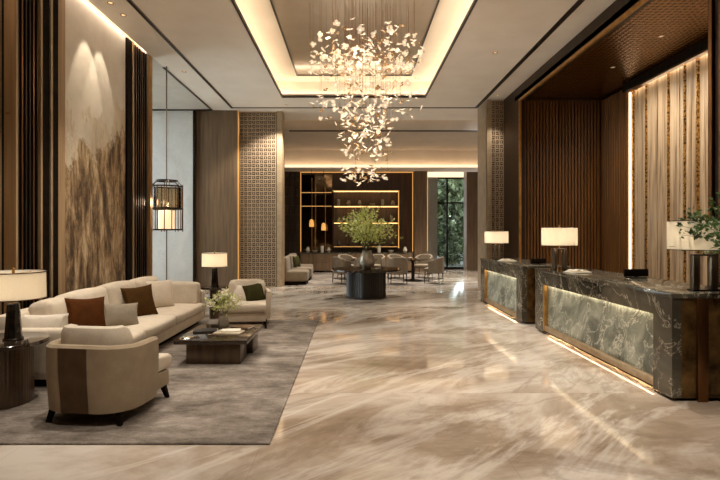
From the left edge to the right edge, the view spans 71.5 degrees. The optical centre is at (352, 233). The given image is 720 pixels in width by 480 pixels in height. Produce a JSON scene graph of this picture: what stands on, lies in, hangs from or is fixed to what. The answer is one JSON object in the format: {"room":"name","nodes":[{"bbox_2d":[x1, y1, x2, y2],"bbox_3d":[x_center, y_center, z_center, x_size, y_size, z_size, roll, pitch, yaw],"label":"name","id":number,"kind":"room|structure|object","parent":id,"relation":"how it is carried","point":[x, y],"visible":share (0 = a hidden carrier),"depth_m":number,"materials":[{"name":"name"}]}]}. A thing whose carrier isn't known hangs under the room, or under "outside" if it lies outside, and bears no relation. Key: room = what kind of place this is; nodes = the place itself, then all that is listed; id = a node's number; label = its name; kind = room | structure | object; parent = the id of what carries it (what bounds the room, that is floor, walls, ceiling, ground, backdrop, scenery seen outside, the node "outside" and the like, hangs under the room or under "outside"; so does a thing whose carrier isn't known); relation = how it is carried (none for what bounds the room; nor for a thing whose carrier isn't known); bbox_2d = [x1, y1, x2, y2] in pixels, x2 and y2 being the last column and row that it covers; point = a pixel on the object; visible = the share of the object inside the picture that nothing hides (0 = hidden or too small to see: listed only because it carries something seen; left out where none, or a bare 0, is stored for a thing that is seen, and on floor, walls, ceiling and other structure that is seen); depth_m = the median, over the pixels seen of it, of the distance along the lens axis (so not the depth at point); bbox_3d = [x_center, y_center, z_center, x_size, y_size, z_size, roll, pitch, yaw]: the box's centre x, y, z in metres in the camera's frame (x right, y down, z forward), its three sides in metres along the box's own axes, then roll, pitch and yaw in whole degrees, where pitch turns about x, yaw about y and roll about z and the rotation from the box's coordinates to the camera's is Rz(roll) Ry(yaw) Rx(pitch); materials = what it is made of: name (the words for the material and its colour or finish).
{"room":"hotel lobby","nodes":[
{"label":"hotel lobby","id":0,"kind":"room"},
{"bbox_2d":[0,0,141,314],"bbox_3d":[-4.500,-1.175,3.225,0.200,5.550,14.450,0,0,0],"label":"wall","id":1,"kind":"structure","parent":0,"point":[87,2],"depth_m":6.26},
{"bbox_2d":[2,0,42,313],"bbox_3d":[-4.310,-1.050,6.530,0.180,5.300,0.540,0,0,0],"label":"wall panel","id":2,"kind":"object","parent":1,"relation":"attached to","point":[22,20],"visible":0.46,"depth_m":6.42,"materials":[{"name":"brown wood"}]},
{"bbox_2d":[43,0,57,299],"bbox_3d":[-4.310,-1.050,6.980,0.180,5.300,0.360,0,0,0],"label":"trim","id":3,"kind":"structure","parent":1,"relation":"attached to","point":[45,2],"depth_m":6.93,"materials":[{"name":"wood"}]},
{"bbox_2d":[49,0,52,297],"bbox_3d":[-4.210,-1.050,6.975,0.020,5.300,0.050,0,0,0],"label":"trim","id":4,"kind":"structure","parent":1,"relation":"attached to","point":[50,1],"depth_m":6.96,"materials":[{"name":"wood"}]},
{"bbox_2d":[58,0,64,294],"bbox_3d":[-4.335,-1.050,7.290,0.130,5.300,0.260,0,0,0],"label":"trim","id":5,"kind":"structure","parent":1,"relation":"attached to","point":[61,3],"depth_m":7.32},
{"bbox_2d":[65,0,124,292],"bbox_3d":[-4.340,-1.050,8.410,0.120,5.300,2.000,0,0,0],"label":"wall artwork","id":6,"kind":"object","parent":1,"relation":"attached to","point":[94,49],"visible":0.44,"depth_m":8.21},
{"bbox_2d":[125,37,131,279],"bbox_3d":[-4.320,-1.050,9.500,0.160,5.300,0.200,0,0,0],"label":"trim","id":7,"kind":"structure","parent":1,"relation":"attached to","point":[128,43],"depth_m":9.44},
{"bbox_2d":[132,41,148,278],"bbox_3d":[-4.310,-1.050,9.980,0.180,5.300,0.760,0,0,0],"label":"slatted screen","id":8,"kind":"object","parent":1,"relation":"attached to","point":[140,60],"visible":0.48,"depth_m":9.98,"materials":[{"name":"brown wood"}]},
{"bbox_2d":[149,55,151,275],"bbox_3d":[-4.410,-1.050,10.415,0.420,5.300,0.110,0,0,0],"label":"trim","id":9,"kind":"structure","parent":1,"relation":"attached to","point":[150,57],"depth_m":10.37,"materials":[{"name":"gold metal"}]},
{"bbox_2d":[152,111,192,281],"bbox_3d":[-5.960,-1.050,15.000,2.480,5.300,0.200,0,0,0],"label":"wall","id":10,"kind":"structure","parent":0,"point":[179,123],"depth_m":14.90,"materials":[{"name":"paint"}]},
{"bbox_2d":[152,67,211,110],"bbox_3d":[-5.590,-3.695,13.000,2.820,0.050,3.800,0,0,0],"label":"trim","id":11,"kind":"structure","parent":10,"relation":"attached to","point":[164,68],"depth_m":14.83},
{"bbox_2d":[196,110,237,287],"bbox_3d":[-4.095,-1.050,15.050,1.250,5.300,0.200,0,0,0],"label":"wall","id":12,"kind":"structure","parent":0,"point":[216,130],"depth_m":14.95,"materials":[{"name":"wood"}]},
{"bbox_2d":[193,111,195,281],"bbox_3d":[-4.720,-1.050,14.905,0.080,5.300,0.090,0,0,0],"label":"trim","id":13,"kind":"structure","parent":12,"relation":"attached to","point":[194,112],"depth_m":14.86,"materials":[{"name":"wood"}]},
{"bbox_2d":[238,111,284,286],"bbox_3d":[-2.797,-1.050,15.290,1.355,5.300,0.420,0,0,0],"label":"pillar","id":14,"kind":"structure","parent":0,"point":[261,135],"depth_m":15.15,"materials":[{"name":"brown metal"}]},
{"bbox_2d":[285,172,413,257],"bbox_3d":[-0.500,-0.925,21.700,7.400,5.050,0.200,0,0,0],"label":"wall","id":15,"kind":"structure","parent":0,"point":[402,182],"depth_m":21.60,"materials":[{"name":"brown wood"}]},
{"bbox_2d":[285,172,299,258],"bbox_3d":[-2.728,-0.613,21.525,0.945,4.385,0.150,0,0,0],"label":"wall panel","id":16,"kind":"object","parent":15,"relation":"attached to","point":[292,179],"visible":0.49,"depth_m":21.45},
{"bbox_2d":[301,174,331,251],"bbox_3d":[-1.550,-0.920,21.433,1.300,3.360,0.295,0,0,0],"label":"mirror panel","id":17,"kind":"object","parent":15,"relation":"attached to","point":[313,238],"visible":0.9,"depth_m":21.52,"materials":[{"name":"black glass"}]},
{"bbox_2d":[333,190,398,247],"bbox_3d":[0.550,-0.630,21.392,2.820,2.460,0.415,0,0,0],"label":"shelving","id":18,"kind":"object","parent":15,"relation":"attached to","point":[366,197],"visible":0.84,"depth_m":21.50,"materials":[{"name":"brown wood"}]},
{"bbox_2d":[88,0,615,119],"bbox_3d":[0.000,-4.025,6.400,14.400,0.650,20.800,0,0,0],"label":"ceiling","id":19,"kind":"structure","parent":0,"point":[211,34],"depth_m":10.68,"materials":[{"name":"paint"}]},
{"bbox_2d":[130,0,226,100],"bbox_3d":[-3.513,-3.707,8.275,0.015,0.026,12.550,0,0,0],"label":"trim","id":20,"kind":"structure","parent":19,"relation":"attached to","point":[130,0],"depth_m":9.71,"materials":[{"name":"brown metal"}]},
{"bbox_2d":[231,0,477,97],"bbox_3d":[0.020,-3.719,8.575,3.900,0.062,9.950,0,0,0],"label":"trim","id":21,"kind":"structure","parent":19,"relation":"attached to","point":[474,2],"depth_m":11.06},
{"bbox_2d":[126,0,584,107],"bbox_3d":[0.040,-3.704,8.340,7.240,0.032,12.680,0,0,0],"label":"trim","id":22,"kind":"structure","parent":19,"relation":"attached to","point":[578,3],"depth_m":10.45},
{"bbox_2d":[307,0,425,185],"bbox_3d":[0.221,-2.543,8.991,2.098,3.354,2.123,0,0,42],"label":"chandelier","id":23,"kind":"object","parent":19,"relation":"hanging from","point":[350,12],"visible":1,"depth_m":9.03,"materials":[{"name":"glass"}]},
{"bbox_2d":[0,269,719,479],"bbox_3d":[0.000,1.700,9.800,14.400,0.200,27.600,0,0,0],"label":"floor","id":24,"kind":"structure","parent":0,"point":[441,382],"depth_m":4.43,"materials":[{"name":"stone"}]},
{"bbox_2d":[0,320,318,444],"bbox_3d":[-2.340,1.591,6.520,3.420,0.018,5.460,0,0,0],"label":"rug","id":25,"kind":"object","parent":24,"relation":"on","point":[244,403],"visible":0.63,"depth_m":4.48,"materials":[{"name":"fabric"}]},
{"bbox_2d":[0,332,49,409],"bbox_3d":[-3.320,1.290,4.710,0.800,0.585,0.800,0,0,0],"label":"side table","id":26,"kind":"object","parent":25,"relation":"on","point":[17,356],"visible":0.88,"depth_m":4.59,"materials":[{"name":"wood"}]},
{"bbox_2d":[0,267,46,340],"bbox_3d":[-3.220,0.657,4.740,0.544,0.680,0.544,0,0,0],"label":"table lamp","id":27,"kind":"object","parent":26,"relation":"on","point":[15,285],"visible":1,"depth_m":4.67,"materials":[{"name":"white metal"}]},
{"bbox_2d":[0,276,204,385],"bbox_3d":[-3.166,1.136,7.030,1.168,0.892,3.788,0,0,0],"label":"sofa","id":28,"kind":"object","parent":25,"relation":"on","point":[170,321],"visible":0.41,"depth_m":6.85,"materials":[{"name":"fabric"}]},
{"bbox_2d":[22,313,68,327],"bbox_3d":[-3.342,1.031,5.400,0.500,0.338,0.186,0,0,-7],"label":"throw pillow","id":29,"kind":"object","parent":28,"relation":"on","point":[59,320],"visible":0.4,"depth_m":5.35,"materials":[{"name":"white fabric"}]},
{"bbox_2d":[28,297,67,324],"bbox_3d":[-3.430,0.990,5.700,0.338,0.520,0.458,0,0,0],"label":"cushion","id":30,"kind":"object","parent":28,"relation":"on","point":[57,305],"depth_m":5.53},
{"bbox_2d":[54,287,108,303],"bbox_3d":[-3.430,0.975,6.370,0.341,0.550,0.918,0,0,0],"label":"cushion","id":31,"kind":"object","parent":28,"relation":"on","point":[87,293],"depth_m":6.34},
{"bbox_2d":[64,296,105,325],"bbox_3d":[-3.148,0.976,5.912,0.217,0.475,0.493,0,0,37],"label":"throw pillow","id":32,"kind":"object","parent":28,"relation":"on","point":[82,312],"visible":0.74,"depth_m":5.85,"materials":[{"name":"brown fabric"}]},
{"bbox_2d":[97,280,135,303],"bbox_3d":[-3.430,0.970,7.265,0.342,0.560,0.908,0,0,0],"label":"cushion","id":33,"kind":"object","parent":28,"relation":"on","point":[115,296],"depth_m":7.03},
{"bbox_2d":[104,303,138,325],"bbox_3d":[-3.009,1.050,6.476,0.488,0.335,0.202,0,0,-43],"label":"throw pillow","id":34,"kind":"object","parent":28,"relation":"on","point":[115,314],"visible":0.88,"depth_m":6.42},
{"bbox_2d":[129,329,144,342],"bbox_3d":[-3.080,1.275,5.800,0.996,0.206,1.010,0,0,0],"label":"seat cushion","id":35,"kind":"object","parent":28,"relation":"on","point":[138,335],"depth_m":6.09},
{"bbox_2d":[120,284,157,315],"bbox_3d":[-3.098,0.979,7.261,0.232,0.469,0.485,0,0,37],"label":"throw pillow","id":36,"kind":"object","parent":28,"relation":"on","point":[143,295],"visible":0.79,"depth_m":7.22,"materials":[{"name":"fabric"}]},
{"bbox_2d":[131,276,157,286],"bbox_3d":[-3.430,0.975,8.155,0.341,0.550,0.908,0,0,0],"label":"cushion","id":37,"kind":"object","parent":28,"relation":"on","point":[140,281],"depth_m":7.96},
{"bbox_2d":[125,315,175,338],"bbox_3d":[-3.080,1.275,6.850,0.996,0.206,1.110,0,0,0],"label":"seat cushion","id":38,"kind":"object","parent":28,"relation":"on","point":[159,326],"depth_m":6.81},
{"bbox_2d":[145,279,174,307],"bbox_3d":[-3.125,0.971,8.074,0.460,0.459,0.212,0,0,-40],"label":"throw pillow","id":39,"kind":"object","parent":28,"relation":"on","point":[161,290],"visible":0.68,"depth_m":8.04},
{"bbox_2d":[150,303,202,323],"bbox_3d":[-3.080,1.275,8.080,0.996,0.206,1.370,0,0,0],"label":"seat cushion","id":40,"kind":"object","parent":28,"relation":"on","point":[184,313],"depth_m":7.92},
{"bbox_2d":[172,281,199,303],"bbox_3d":[-3.015,1.028,8.640,0.730,0.426,0.276,0,0,0],"label":"cushion","id":41,"kind":"object","parent":28,"relation":"on","point":[183,292],"depth_m":8.52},
{"bbox_2d":[45,324,171,426],"bbox_3d":[-2.198,1.182,4.517,0.850,0.800,0.886,0,0,7],"label":"armchair","id":42,"kind":"object","parent":25,"relation":"on","point":[90,369],"visible":1,"depth_m":4.13,"materials":[{"name":"fabric"}]},
{"bbox_2d":[61,324,132,345],"bbox_3d":[-2.226,0.972,4.304,0.636,0.380,0.240,0,0,7],"label":"cushion","id":43,"kind":"object","parent":42,"relation":"on","point":[120,335],"depth_m":4.20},
{"bbox_2d":[158,353,171,371],"bbox_3d":[-2.190,1.234,4.574,0.730,0.145,0.770,0,0,7],"label":"seat cushion","id":44,"kind":"object","parent":42,"relation":"on","point":[165,359],"depth_m":4.80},
{"bbox_2d":[173,324,262,363],"bbox_3d":[-1.710,1.429,6.520,0.880,0.307,1.080,0,0,0],"label":"coffee table","id":45,"kind":"object","parent":25,"relation":"on","point":[201,348],"visible":0.93,"depth_m":6.08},
{"bbox_2d":[193,328,217,332],"bbox_3d":[-1.929,1.264,6.550,0.302,0.022,0.220,0,0,-11],"label":"book","id":46,"kind":"object","parent":45,"relation":"on","point":[197,330],"visible":0.91,"depth_m":6.49,"materials":[{"name":"paper"}]},
{"bbox_2d":[202,287,246,328],"bbox_3d":[-1.720,0.994,6.712,0.591,0.563,0.552,0,0,0],"label":"flower vase","id":47,"kind":"object","parent":45,"relation":"on","point":[223,321],"visible":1,"depth_m":6.70,"materials":[{"name":"clear glass"}]},
{"bbox_2d":[213,329,244,334],"bbox_3d":[-1.599,1.266,6.450,0.342,0.018,0.240,0,0,7],"label":"book","id":48,"kind":"object","parent":45,"relation":"on","point":[218,331],"visible":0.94,"depth_m":6.35,"materials":[{"name":"paper"}]},
{"bbox_2d":[221,328,240,332],"bbox_3d":[-1.579,1.247,6.470,0.242,0.020,0.170,0,0,-9],"label":"book","id":49,"kind":"object","parent":48,"relation":"on","point":[228,329],"visible":1,"depth_m":6.41,"materials":[{"name":"paper"}]},
{"bbox_2d":[230,324,254,329],"bbox_3d":[-1.499,1.262,6.800,0.262,0.025,0.200,0,0,17],"label":"book","id":50,"kind":"object","parent":45,"relation":"on","point":[241,326],"visible":0.88,"depth_m":6.76,"materials":[{"name":"paper"}]},
{"bbox_2d":[220,279,271,328],"bbox_3d":[-1.858,1.197,8.700,0.860,0.770,0.880,0,0,-7],"label":"armchair","id":51,"kind":"object","parent":25,"relation":"on","point":[260,310],"visible":0.59,"depth_m":8.34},
{"bbox_2d":[233,285,245,299],"bbox_3d":[-1.962,1.042,8.798,0.336,0.304,0.166,0,0,9],"label":"throw pillow","id":52,"kind":"object","parent":51,"relation":"on","point":[239,290],"visible":0.6,"depth_m":8.75,"materials":[{"name":"white fabric"}]},
{"bbox_2d":[221,299,265,312],"bbox_3d":[-1.851,1.234,8.646,0.740,0.145,0.770,0,0,-7],"label":"seat cushion","id":53,"kind":"object","parent":51,"relation":"on","point":[259,306],"depth_m":8.29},
{"bbox_2d":[228,279,264,297],"bbox_3d":[-1.883,0.987,8.913,0.646,0.350,0.234,0,0,-7],"label":"cushion","id":54,"kind":"object","parent":51,"relation":"on","point":[242,282],"depth_m":8.89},
{"bbox_2d":[242,283,265,300],"bbox_3d":[-1.734,1.030,8.779,0.399,0.364,0.199,0,0,-26],"label":"throw pillow","id":55,"kind":"object","parent":51,"relation":"on","point":[254,292],"visible":0.94,"depth_m":8.73,"materials":[{"name":"green fabric"}]},
{"bbox_2d":[152,66,182,279],"bbox_3d":[-4.120,-1.050,11.050,0.704,5.300,0.704,0,0,0],"label":"lantern","id":56,"kind":"object","parent":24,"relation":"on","point":[166,214],"visible":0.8,"depth_m":10.93,"materials":[{"name":"brown metal"}]},
{"bbox_2d":[159,210,173,228],"bbox_3d":[-4.120,-0.315,11.050,0.330,0.410,0.330,0,0,0],"label":"diffuser","id":57,"kind":"object","parent":56,"relation":"attached to","point":[161,212],"depth_m":10.91,"materials":[{"name":"beige"}]},
{"bbox_2d":[201,285,228,318],"bbox_3d":[-2.620,1.300,9.500,0.520,0.600,0.520,0,0,0],"label":"side table","id":58,"kind":"object","parent":24,"relation":"on","point":[212,290],"visible":0.71,"depth_m":9.40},
{"bbox_2d":[202,251,226,286],"bbox_3d":[-2.630,0.660,9.500,0.474,0.680,0.474,0,0,0],"label":"table lamp","id":59,"kind":"object","parent":58,"relation":"on","point":[216,259],"visible":1,"depth_m":9.33,"materials":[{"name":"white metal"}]},
{"bbox_2d":[285,256,308,284],"bbox_3d":[-1.867,1.160,16.000,0.888,0.879,0.920,0,0,0],"label":"lounge chair","id":60,"kind":"object","parent":24,"relation":"on","point":[292,276],"visible":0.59,"depth_m":15.58,"materials":[{"name":"grey fabric"}]},
{"bbox_2d":[287,255,312,280],"bbox_3d":[-1.867,1.160,17.450,0.888,0.879,0.920,0,0,0],"label":"lounge chair","id":61,"kind":"object","parent":24,"relation":"on","point":[309,268],"visible":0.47,"depth_m":17.05,"materials":[{"name":"grey fabric"}]},
{"bbox_2d":[292,256,300,266],"bbox_3d":[-1.946,0.946,17.268,0.179,0.388,0.420,0,0,21],"label":"throw pillow","id":62,"kind":"object","parent":61,"relation":"on","point":[296,260],"visible":1,"depth_m":17.15,"materials":[{"name":"green fabric"}]},
{"bbox_2d":[300,252,412,271],"bbox_3d":[0.150,1.190,21.146,4.740,0.820,0.607,0,0,0],"label":"credenza","id":63,"kind":"object","parent":24,"relation":"on","point":[322,262],"visible":0.27,"depth_m":20.88,"materials":[{"name":"brown wood"}]},
{"bbox_2d":[300,252,412,253],"bbox_3d":[0.150,0.800,21.160,4.740,0.040,0.580,0,0,0],"label":"countertop","id":64,"kind":"structure","parent":63,"relation":"on","point":[300,252],"depth_m":20.87,"materials":[{"name":"brown stone"}]},
{"bbox_2d":[331,266,400,299],"bbox_3d":[0.330,1.235,12.650,1.760,0.730,1.760,0,0,0],"label":"round table","id":65,"kind":"object","parent":24,"relation":"on","point":[361,284],"visible":0.97,"depth_m":12.23,"materials":[{"name":"wood"}]},
{"bbox_2d":[337,205,403,268],"bbox_3d":[0.427,0.067,12.586,1.664,1.605,1.623,0,0,0],"label":"vase","id":66,"kind":"object","parent":65,"relation":"on","point":[366,260],"visible":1,"depth_m":12.47,"materials":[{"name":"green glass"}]},
{"bbox_2d":[298,274,440,285],"bbox_3d":[0.500,1.593,17.550,4.400,0.014,4.500,0,0,0],"label":"rug","id":67,"kind":"object","parent":24,"relation":"on","point":[317,279],"visible":0.42,"depth_m":16.70,"materials":[{"name":"carpet"}]},
{"bbox_2d":[332,257,350,283],"bbox_3d":[-0.330,1.158,16.143,0.596,0.858,0.640,0,0,-36],"label":"dining chair","id":68,"kind":"object","parent":67,"relation":"on","point":[336,261],"visible":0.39,"depth_m":15.86,"materials":[{"name":"grey fabric"}]},
{"bbox_2d":[337,254,354,277],"bbox_3d":[-0.207,1.158,17.910,0.640,0.858,0.596,0,0,-34],"label":"dining chair","id":69,"kind":"object","parent":67,"relation":"on","point":[344,256],"visible":0.25,"depth_m":18.09,"materials":[{"name":"grey fabric"}]},
{"bbox_2d":[373,254,384,266],"bbox_3d":[0.806,1.158,17.960,0.640,0.858,0.596,0,0,29],"label":"dining chair","id":70,"kind":"object","parent":67,"relation":"on","point":[380,261],"visible":0.3,"depth_m":18.09,"materials":[{"name":"grey fabric"}]},
{"bbox_2d":[387,254,404,277],"bbox_3d":[1.594,1.158,18.110,0.640,0.858,0.596,0,0,-29],"label":"dining chair","id":71,"kind":"object","parent":67,"relation":"on","point":[389,256],"visible":0.16,"depth_m":18.25,"materials":[{"name":"grey fabric"}]},
{"bbox_2d":[387,257,407,282],"bbox_3d":[1.421,1.158,15.988,0.640,0.858,0.596,0,0,-7],"label":"dining chair","id":72,"kind":"object","parent":67,"relation":"on","point":[399,262],"visible":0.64,"depth_m":15.71,"materials":[{"name":"grey fabric"}]},
{"bbox_2d":[404,258,427,280],"bbox_3d":[2.050,1.218,17.100,1.040,0.735,1.040,0,0,0],"label":"dining table","id":73,"kind":"object","parent":67,"relation":"on","point":[412,260],"visible":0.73,"depth_m":17.05,"materials":[{"name":"brown metal"}]},
{"bbox_2d":[414,254,432,278],"bbox_3d":[2.556,1.158,18.160,0.640,0.858,0.596,0,0,29],"label":"dining chair","id":74,"kind":"object","parent":67,"relation":"on","point":[418,264],"visible":0.73,"depth_m":18.27,"materials":[{"name":"grey fabric"}]},
{"bbox_2d":[423,257,443,283],"bbox_3d":[2.631,1.158,16.195,0.596,0.858,0.640,0,0,24],"label":"dining chair","id":75,"kind":"object","parent":67,"relation":"on","point":[436,266],"visible":1,"depth_m":15.90,"materials":[{"name":"grey fabric"}]},
{"bbox_2d":[427,177,436,259],"bbox_3d":[3.575,-0.500,22.800,0.550,4.160,0.070,0,0,0],"label":"sheer curtain","id":76,"kind":"object","parent":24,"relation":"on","point":[432,182],"visible":0.52,"depth_m":22.83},
{"bbox_2d":[480,258,570,322],"bbox_3d":[3.424,1.085,10.305,0.872,1.030,2.910,0,0,0],"label":"reception desk","id":77,"kind":"object","parent":24,"relation":"on","point":[507,286],"visible":0.68,"depth_m":9.66,"materials":[{"name":"black stone"}]},
{"bbox_2d":[484,229,507,258],"bbox_3d":[3.240,0.233,11.300,0.528,0.675,0.528,0,0,0],"label":"table lamp","id":78,"kind":"object","parent":77,"relation":"on","point":[497,237],"visible":1,"depth_m":11.10,"materials":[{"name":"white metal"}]},
{"bbox_2d":[480,258,570,268],"bbox_3d":[3.424,0.593,10.314,0.872,0.045,2.892,0,0,0],"label":"countertop","id":79,"kind":"structure","parent":77,"relation":"on","point":[518,263],"depth_m":9.66,"materials":[{"name":"black stone"}]},
{"bbox_2d":[530,258,546,264],"bbox_3d":[3.450,0.512,9.300,0.340,0.115,0.160,0,0,-17],"label":"computer monitor","id":80,"kind":"object","parent":77,"relation":"on","point":[537,261],"visible":1,"depth_m":9.29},
{"bbox_2d":[535,268,719,401],"bbox_3d":[3.474,1.085,6.560,0.872,1.030,3.620,0,0,0],"label":"reception desk","id":81,"kind":"object","parent":24,"relation":"on","point":[663,334],"visible":0.97,"depth_m":5.43,"materials":[{"name":"black stone"}]},
{"bbox_2d":[541,225,577,269],"bbox_3d":[3.280,0.212,7.950,0.540,0.715,0.540,0,0,0],"label":"table lamp","id":82,"kind":"object","parent":81,"relation":"on","point":[559,236],"visible":0.97,"depth_m":7.77,"materials":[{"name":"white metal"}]},
{"bbox_2d":[563,269,591,272],"bbox_3d":[3.320,0.547,7.400,0.320,0.045,0.220,0,0,-20],"label":"paper stack","id":83,"kind":"object","parent":81,"relation":"on","point":[569,270],"visible":1,"depth_m":7.36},
{"bbox_2d":[535,268,719,297],"bbox_3d":[3.474,0.593,6.569,0.872,0.045,3.602,0,0,0],"label":"countertop","id":84,"kind":"structure","parent":81,"relation":"on","point":[654,286],"depth_m":5.76,"materials":[{"name":"black stone"}]},
{"bbox_2d":[624,269,647,277],"bbox_3d":[3.680,0.512,6.500,0.340,0.115,0.160,0,0,-9],"label":"computer monitor","id":85,"kind":"object","parent":81,"relation":"on","point":[630,273],"visible":1,"depth_m":6.49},
{"bbox_2d":[666,217,719,290],"bbox_3d":[3.520,0.198,5.020,0.634,0.745,0.634,0,0,0],"label":"table lamp","id":86,"kind":"object","parent":81,"relation":"on","point":[673,236],"visible":0.8,"depth_m":4.99,"materials":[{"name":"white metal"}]},
{"bbox_2d":[669,192,719,254],"bbox_3d":[3.524,0.057,4.752,1.012,1.026,1.020,0,0,-25],"label":"plant","id":87,"kind":"object","parent":81,"relation":"on","point":[699,227],"visible":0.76,"depth_m":4.70,"materials":[{"name":"plant"}]},
{"bbox_2d":[285,132,477,149],"bbox_3d":[1.500,-3.500,20.200,11.400,0.100,6.800,0,0,0],"label":"ceiling","id":88,"kind":"structure","parent":0,"point":[293,140],"depth_m":18.65,"materials":[{"name":"paint"}]},
{"bbox_2d":[285,120,477,131],"bbox_3d":[1.500,-3.715,16.700,11.400,0.570,0.200,0,0,0],"label":"wall","id":89,"kind":"structure","parent":0,"point":[289,124],"depth_m":16.60,"materials":[{"name":"paint"}]},
{"bbox_2d":[289,130,477,131],"bbox_3d":[2.490,-3.420,16.600,9.220,0.040,0.040,0,0,0],"label":"trim","id":90,"kind":"structure","parent":89,"relation":"attached to","point":[289,130],"depth_m":16.58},
{"bbox_2d":[285,167,477,171],"bbox_3d":[1.300,-2.700,21.000,10.600,0.040,1.200,0,0,0],"label":"ceiling","id":91,"kind":"structure","parent":0,"point":[287,169],"depth_m":20.77,"materials":[{"name":"paint"}]},
{"bbox_2d":[309,169,313,226],"bbox_3d":[-1.720,-1.490,20.750,0.200,2.380,0.200,0,0,0],"label":"pendant lamp","id":92,"kind":"object","parent":91,"relation":"hanging from","point":[311,223],"visible":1,"depth_m":20.74,"materials":[{"name":"glass"}]},
{"bbox_2d":[321,169,325,229],"bbox_3d":[-1.220,-1.415,20.750,0.200,2.530,0.200,0,0,0],"label":"pendant lamp","id":93,"kind":"object","parent":91,"relation":"hanging from","point":[323,227],"visible":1,"depth_m":20.75,"materials":[{"name":"glass"}]},
{"bbox_2d":[285,165,477,166],"bbox_3d":[1.300,-2.770,20.405,10.600,0.100,0.030,0,0,0],"label":"trim","id":94,"kind":"structure","parent":91,"relation":"attached to","point":[285,165],"depth_m":20.39,"materials":[{"name":"beige"}]},
{"bbox_2d":[285,150,477,164],"bbox_3d":[1.300,-3.085,20.660,10.600,0.730,0.080,0,0,0],"label":"wall","id":95,"kind":"structure","parent":0,"point":[292,157],"depth_m":20.62,"materials":[{"name":"paint"}]},
{"bbox_2d":[414,171,426,271],"bbox_3d":[2.890,-0.540,21.450,0.540,4.280,0.300,0,0,0],"label":"wall","id":96,"kind":"structure","parent":0,"point":[420,177],"depth_m":21.30,"materials":[{"name":"brown wood"}]},
{"bbox_2d":[300,172,427,251],"bbox_3d":[0.475,-0.960,21.440,5.454,3.420,0.040,0,0,0],"label":"trim","id":97,"kind":"structure","parent":96,"relation":"attached to","point":[300,172],"depth_m":21.42,"materials":[{"name":"gold"}]},
{"bbox_2d":[428,172,463,177],"bbox_3d":[5.000,-3.025,23.115,3.600,0.850,0.370,0,0,0],"label":"light","id":98,"kind":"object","parent":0,"point":[428,177],"depth_m":22.93,"materials":[{"name":"paint"}]},
{"bbox_2d":[437,178,463,268],"bbox_3d":[4.900,-0.520,23.060,3.400,4.240,0.120,0,0,0],"label":"window","id":99,"kind":"structure","parent":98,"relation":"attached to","point":[446,202],"depth_m":23.02,"materials":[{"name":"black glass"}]},
{"bbox_2d":[464,172,477,269],"bbox_3d":[5.250,-0.925,22.300,0.500,5.050,0.600,0,0,0],"label":"pillar wood","id":100,"kind":"structure","parent":0,"point":[470,178],"depth_m":22.00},
{"bbox_2d":[478,100,503,288],"bbox_3d":[3.995,-1.050,14.290,0.610,5.300,1.020,0,0,0],"label":"pillar","id":101,"kind":"structure","parent":0,"point":[491,112],"depth_m":13.86,"materials":[{"name":"wood"}]},
{"bbox_2d":[525,100,601,269],"bbox_3d":[5.450,-0.900,12.735,2.300,5.000,0.250,0,0,0],"label":"wall","id":102,"kind":"structure","parent":0,"point":[563,137],"depth_m":12.61,"materials":[{"name":"brown wood"}]},
{"bbox_2d":[504,0,719,286],"bbox_3d":[4.315,-1.100,9.400,0.370,5.400,8.800,0,0,0],"label":"frame","id":103,"kind":"structure","parent":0,"point":[514,109],"depth_m":9.88,"materials":[{"name":"brown wood"}]},
{"bbox_2d":[517,0,707,99],"bbox_3d":[5.380,-3.450,8.930,2.440,0.100,7.860,0,0,0],"label":"ceiling","id":104,"kind":"structure","parent":0,"point":[634,48],"depth_m":9.27,"materials":[{"name":"wood"}]},
{"bbox_2d":[601,50,707,285],"bbox_3d":[6.435,-0.900,8.830,0.370,5.000,7.660,0,0,0],"label":"wall","id":105,"kind":"structure","parent":0,"point":[669,111],"depth_m":10.43,"materials":[{"name":"brown wood"}]},
{"bbox_2d":[629,92,630,268],"bbox_3d":[6.265,-0.810,11.307,0.030,4.780,0.045,0,0,0],"label":"light strip","id":106,"kind":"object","parent":105,"relation":"attached to","point":[629,92],"depth_m":11.29,"materials":[{"name":"beige"}]},
{"bbox_2d":[622,38,707,92],"bbox_3d":[6.170,-3.310,8.650,0.060,0.180,5.500,0,0,0],"label":"trim","id":107,"kind":"structure","parent":105,"relation":"attached to","point":[702,46],"depth_m":9.76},
{"label":"outside","id":108,"kind":"structure","parent":0,"visible":0},
{"bbox_2d":[437,253,463,266],"bbox_3d":[10.000,1.750,41.800,24.000,0.200,36.400,0,0,0],"label":"terrace","id":109,"kind":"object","parent":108,"point":[461,264],"depth_m":27.05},
{"bbox_2d":[437,223,461,256],"bbox_3d":[6.272,0.430,34.052,2.199,2.843,2.182,0,0,0],"label":"shrub","id":110,"kind":"object","parent":109,"relation":"on","point":[441,235],"visible":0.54,"depth_m":33.60,"materials":[{"name":"green plant"}]},
{"bbox_2d":[437,179,463,227],"bbox_3d":[4.466,-1.769,28.405,4.378,7.144,4.328,0,0,0],"label":"tree","id":111,"kind":"object","parent":109,"relation":"on","point":[454,195],"visible":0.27,"depth_m":27.58,"materials":[{"name":"green plant"}]},
{"bbox_2d":[439,242,463,265],"bbox_3d":[5.261,1.106,26.412,1.406,1.495,1.428,0,0,0],"label":"shrub","id":112,"kind":"object","parent":109,"relation":"on","point":[452,247],"visible":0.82,"depth_m":26.16,"materials":[{"name":"green plant"}]},
{"bbox_2d":[439,223,463,251],"bbox_3d":[6.044,0.331,45.636,24.710,3.650,1.729,0,0,0],"label":"hedge","id":113,"kind":"object","parent":109,"relation":"on","point":[460,232],"visible":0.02,"depth_m":45.30,"materials":[{"name":"green plant"}]},
{"bbox_2d":[449,180,463,228],"bbox_3d":[7.609,-1.560,31.371,4.465,6.724,4.224,0,0,0],"label":"tree","id":114,"kind":"object","parent":109,"relation":"on","point":[460,222],"visible":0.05,"depth_m":31.04,"materials":[{"name":"green plant"}]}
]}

